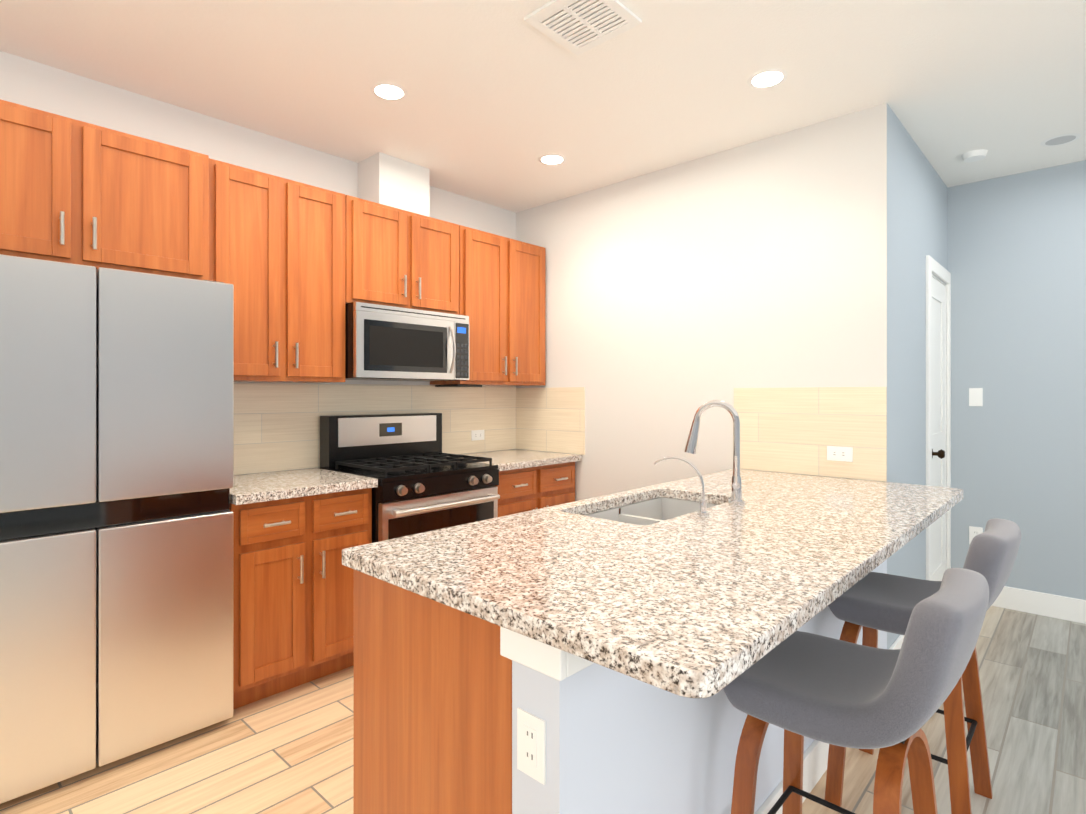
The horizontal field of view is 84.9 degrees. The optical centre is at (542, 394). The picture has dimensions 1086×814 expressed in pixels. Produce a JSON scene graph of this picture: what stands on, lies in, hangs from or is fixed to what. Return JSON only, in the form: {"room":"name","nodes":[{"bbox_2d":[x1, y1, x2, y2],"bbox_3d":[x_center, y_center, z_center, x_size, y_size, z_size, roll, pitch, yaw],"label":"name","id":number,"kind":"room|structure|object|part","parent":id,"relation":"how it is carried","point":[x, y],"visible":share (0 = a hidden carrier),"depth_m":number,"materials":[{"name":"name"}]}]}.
{"room":"kitchen","nodes":[
{"label":"kitchen","id":0,"kind":"room"},
{"bbox_2d":[0,51,495,474],"bbox_3d":[-2.457,-0.015,2.063,0.120,2.665,6.740,0,0,43],"label":"wall","id":1,"kind":"structure","parent":0,"point":[29,83],"depth_m":2.83,"materials":[{"name":"white paint"}]},
{"bbox_2d":[0,99,215,280],"bbox_3d":[-1.871,-0.757,2.340,0.358,0.550,0.912,0,0,43],"label":"upper cabinet","id":2,"kind":"object","parent":1,"relation":"attached to","point":[73,191],"depth_m":2.28,"materials":[{"name":"brown wood"}]},
{"bbox_2d":[216,160,351,382],"bbox_3d":[-1.347,-0.547,2.925,0.328,0.970,0.652,0,0,43],"label":"upper cabinet","id":3,"kind":"object","parent":1,"relation":"attached to","point":[298,265],"depth_m":2.83,"materials":[{"name":"brown wood"}]},
{"bbox_2d":[234,383,513,474],"bbox_3d":[-0.943,0.173,3.597,0.008,0.461,2.190,0,0,43],"label":"tile backsplash","id":4,"kind":"structure","parent":1,"relation":"attached to","point":[277,425],"depth_m":3.32,"materials":[{"name":"beige tile"}]},
{"bbox_2d":[471,430,483,440],"bbox_3d":[-0.450,0.284,4.116,0.006,0.070,0.115,0,0,43],"label":"outlet","id":5,"kind":"object","parent":4,"relation":"attached to","point":[477,434],"visible":1,"depth_m":4.11,"materials":[{"name":"white plastic"}]},
{"bbox_2d":[352,196,463,314],"bbox_3d":[-0.868,-0.752,3.440,0.328,0.558,0.746,0,0,43],"label":"upper cabinet","id":6,"kind":"object","parent":1,"relation":"attached to","point":[401,258],"depth_m":3.31,"materials":[{"name":"brown wood"}]},
{"bbox_2d":[345,302,481,386],"bbox_3d":[-0.754,-0.257,3.473,0.450,0.424,0.944,0,0,43],"label":"microwave","id":7,"kind":"object","parent":6,"relation":"attached to","point":[386,343],"visible":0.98,"depth_m":3.22,"materials":[{"name":"silver metal"}]},
{"bbox_2d":[430,226,545,385],"bbox_3d":[-0.349,-0.546,3.998,0.328,0.970,0.770,0,0,43],"label":"upper cabinet","id":8,"kind":"object","parent":1,"relation":"attached to","point":[505,278],"depth_m":3.86,"materials":[{"name":"brown wood"}]},
{"bbox_2d":[356,152,435,218],"bbox_3d":[-0.879,-1.195,3.505,0.230,0.303,0.340,0,0,43],"label":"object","id":9,"kind":"structure","parent":0,"point":[381,178],"depth_m":3.41,"materials":[{"name":"white paint"}]},
{"bbox_2d":[0,606,1085,813],"bbox_3d":[0.307,1.366,0.542,6.240,0.100,8.280,0,0,43],"label":"floor","id":10,"kind":"structure","parent":0,"point":[289,751],"depth_m":2.15,"materials":[{"name":"brown wood"}]},
{"bbox_2d":[0,254,233,803],"bbox_3d":[-1.765,0.435,2.241,0.628,1.765,0.904,0,0,43],"label":"fridge","id":11,"kind":"object","parent":10,"relation":"on","point":[116,485],"visible":1,"depth_m":2.06,"materials":[{"name":"stainless steel"},{"name":"black plastic"}]},
{"bbox_2d":[229,468,377,709],"bbox_3d":[-1.237,0.861,2.817,0.635,0.914,0.640,0,0,43],"label":"base cabinet","id":12,"kind":"object","parent":10,"relation":"on","point":[296,532],"visible":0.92,"depth_m":2.59,"materials":[{"name":"brown wood"}]},
{"bbox_2d":[320,413,499,542],"bbox_3d":[-0.718,0.719,3.299,0.683,1.200,0.752,0,0,43],"label":"stove","id":13,"kind":"object","parent":10,"relation":"on","point":[425,484],"visible":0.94,"depth_m":3.21,"materials":[{"name":"black metal"}]},
{"bbox_2d":[353,573,511,813],"bbox_3d":[-0.055,0.881,1.594,0.596,0.872,0.659,0,0,43],"label":"base cabinet","id":14,"kind":"object","parent":10,"relation":"on","point":[432,705],"depth_m":1.34,"materials":[{"name":"brown wood"}]},
{"bbox_2d":[342,469,963,697],"bbox_3d":[0.638,0.423,2.040,1.030,0.040,2.316,0,0,43],"label":"countertop","id":15,"kind":"structure","parent":14,"relation":"on","point":[684,605],"depth_m":1.40,"materials":[{"name":"stone"}]},
{"bbox_2d":[584,497,716,524],"bbox_3d":[0.411,0.592,2.188,0.376,0.294,0.704,0,0,43],"label":"sink","id":16,"kind":"object","parent":15,"relation":"in","point":[652,511],"visible":0.04,"depth_m":2.45,"materials":[{"name":"silver metal"}]},
{"bbox_2d":[654,456,708,515],"bbox_3d":[0.473,0.308,2.024,0.185,0.190,0.065,0,0,43],"label":"filter faucet","id":17,"kind":"object","parent":15,"relation":"on","point":[702,512],"visible":1,"depth_m":1.98,"materials":[{"name":"silver metal"}]},
{"bbox_2d":[684,400,744,504],"bbox_3d":[0.643,0.212,2.230,0.223,0.381,0.103,0,0,43],"label":"faucet","id":18,"kind":"object","parent":15,"relation":"on","point":[736,484],"visible":1,"depth_m":2.19,"materials":[{"name":"silver metal"}]},
{"bbox_2d":[446,449,581,516],"bbox_3d":[-0.233,0.862,3.897,0.635,0.914,0.764,0,0,43],"label":"base cabinet","id":19,"kind":"object","parent":10,"relation":"on","point":[529,480],"visible":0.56,"depth_m":3.73,"materials":[{"name":"brown wood"}]},
{"bbox_2d":[723,568,988,813],"bbox_3d":[0.716,0.858,1.364,0.488,0.923,0.428,0,0,43],"label":"stool","id":20,"kind":"object","parent":10,"relation":"on","point":[797,686],"visible":0.92,"depth_m":1.26,"materials":[{"name":"grey fabric"}]},
{"bbox_2d":[825,518,1020,813],"bbox_3d":[1.220,0.858,1.906,0.488,0.923,0.428,0,0,43],"label":"stool","id":21,"kind":"object","parent":10,"relation":"on","point":[871,604],"visible":0.62,"depth_m":1.85,"materials":[{"name":"grey fabric"}]},
{"bbox_3d":[1.218,0.563,1.908,0.504,0.342,0.445,0,0,43],"label":"seat","id":22,"kind":"part","parent":21,"relation":"part of","materials":[{"name":"grey fabric"}]},
{"bbox_2d":[0,0,1085,212],"bbox_3d":[0.307,-1.399,0.544,6.240,0.100,8.280,0,0,43],"label":"ceiling","id":23,"kind":"structure","parent":0,"point":[497,102],"depth_m":2.50,"materials":[{"name":"white paint"}]},
{"bbox_2d":[370,82,407,100],"bbox_3d":[-0.685,-1.345,2.642,0.164,0.003,0.164,0,0,43],"label":"recessed light","id":24,"kind":"object","parent":23,"relation":"in","point":[390,91],"visible":1,"depth_m":2.63,"materials":[{"name":"white paint"}]},
{"bbox_2d":[538,154,565,164],"bbox_3d":[0.052,-1.344,3.404,0.164,0.003,0.164,0,0,43],"label":"recessed light","id":25,"kind":"object","parent":23,"relation":"in","point":[551,159],"visible":1,"depth_m":3.40,"materials":[{"name":"white paint"}]},
{"bbox_2d":[524,0,641,55],"bbox_3d":[0.144,-1.341,2.130,0.300,0.012,0.300,0,0,43],"label":"ceiling vent","id":26,"kind":"object","parent":23,"relation":"in","point":[577,27],"visible":0.98,"depth_m":2.13,"materials":[{"name":"white metal"}]},
{"bbox_2d":[747,68,787,88],"bbox_3d":[0.957,-1.345,2.535,0.164,0.003,0.164,0,0,43],"label":"recessed light","id":27,"kind":"object","parent":23,"relation":"in","point":[767,78],"visible":1,"depth_m":2.53,"materials":[{"name":"white paint"}]},
{"bbox_2d":[961,149,987,161],"bbox_3d":[2.415,-1.331,3.323,0.120,0.030,0.120,0,0,43],"label":"smoke detector","id":28,"kind":"object","parent":23,"relation":"attached to","point":[975,155],"visible":1,"depth_m":3.29,"materials":[{"name":"white plastic"}]},
{"bbox_2d":[1040,133,1080,145],"bbox_3d":[2.740,-1.344,3.144,0.164,0.003,0.164,0,0,43],"label":"recessed light","id":29,"kind":"object","parent":23,"relation":"in","point":[1061,139],"visible":1,"depth_m":3.13,"materials":[{"name":"white paint"}]},
{"bbox_2d":[496,102,951,813],"bbox_3d":[1.329,-0.015,2.553,0.122,2.665,3.946,0,0,43],"label":"wall","id":30,"kind":"structure","parent":0,"point":[678,295],"depth_m":3.11,"materials":[{"name":"white paint"}]},
{"bbox_2d":[517,708,545,784],"bbox_3d":[-0.023,0.657,1.109,0.070,0.115,0.006,0,0,43],"label":"outlet","id":31,"kind":"object","parent":30,"relation":"attached to","point":[531,745],"visible":1,"depth_m":1.10,"materials":[{"name":"white plastic"}]},
{"bbox_2d":[514,386,584,454],"bbox_3d":[0.048,0.174,4.166,0.625,0.461,0.008,0,0,43],"label":"tile backsplash","id":32,"kind":"structure","parent":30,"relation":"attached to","point":[545,419],"depth_m":4.16,"materials":[{"name":"beige tile"}]},
{"bbox_2d":[528,635,904,813],"bbox_3d":[1.095,0.882,2.211,0.036,0.872,3.164,0,0,43],"label":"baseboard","id":33,"kind":"structure","parent":30,"relation":"attached to","point":[550,661],"depth_m":1.10,"materials":[{"name":"white paint"}]},
{"bbox_2d":[734,387,886,481],"bbox_3d":[1.313,0.185,2.989,0.740,0.437,0.008,0,0,43],"label":"tile backsplash","id":34,"kind":"structure","parent":30,"relation":"attached to","point":[796,430],"depth_m":2.95,"materials":[{"name":"beige tile"}]},
{"bbox_2d":[827,446,852,461],"bbox_3d":[1.432,0.288,2.868,0.115,0.070,0.006,0,0,43],"label":"electrical outlet","id":35,"kind":"object","parent":34,"relation":"attached to","point":[836,453],"visible":1,"depth_m":2.87,"materials":[{"name":"white plastic"}]},
{"bbox_2d":[926,255,950,580],"bbox_3d":[2.365,0.266,3.651,0.138,2.105,0.684,0,0,43],"label":"door frame","id":36,"kind":"structure","parent":30,"relation":"attached to","point":[937,269],"depth_m":3.53,"materials":[{"name":"white paint"}]},
{"bbox_2d":[932,277,944,580],"bbox_3d":[2.418,0.305,3.619,0.110,2.003,0.530,0,0,43],"label":"door","id":37,"kind":"structure","parent":30,"relation":"in","point":[938,416],"depth_m":3.68,"materials":[{"name":"white paint"}]},
{"bbox_2d":[948,160,1085,599],"bbox_3d":[3.977,-0.014,2.681,3.540,2.665,0.150,0,0,43],"label":"wall","id":38,"kind":"structure","parent":0,"point":[1017,242],"depth_m":3.60,"materials":[{"name":"blue paint"}]},
{"bbox_2d":[969,526,982,543],"bbox_3d":[2.743,0.899,3.762,0.070,0.115,0.006,0,0,43],"label":"outlet","id":39,"kind":"object","parent":38,"relation":"attached to","point":[974,532],"visible":0.44,"depth_m":3.77,"materials":[{"name":"white plastic"}]},
{"bbox_2d":[969,388,982,405],"bbox_3d":[2.743,0.019,3.762,0.070,0.115,0.008,0,0,43],"label":"light switch","id":40,"kind":"object","parent":38,"relation":"attached to","point":[975,396],"visible":1,"depth_m":3.76,"materials":[{"name":"white plastic"}]},
{"bbox_2d":[991,586,1085,623],"bbox_3d":[3.933,1.250,2.648,3.560,0.135,0.015,0,0,43],"label":"baseboard","id":41,"kind":"structure","parent":38,"relation":"attached to","point":[1028,601],"depth_m":3.53,"materials":[{"name":"white paint"}]}
]}

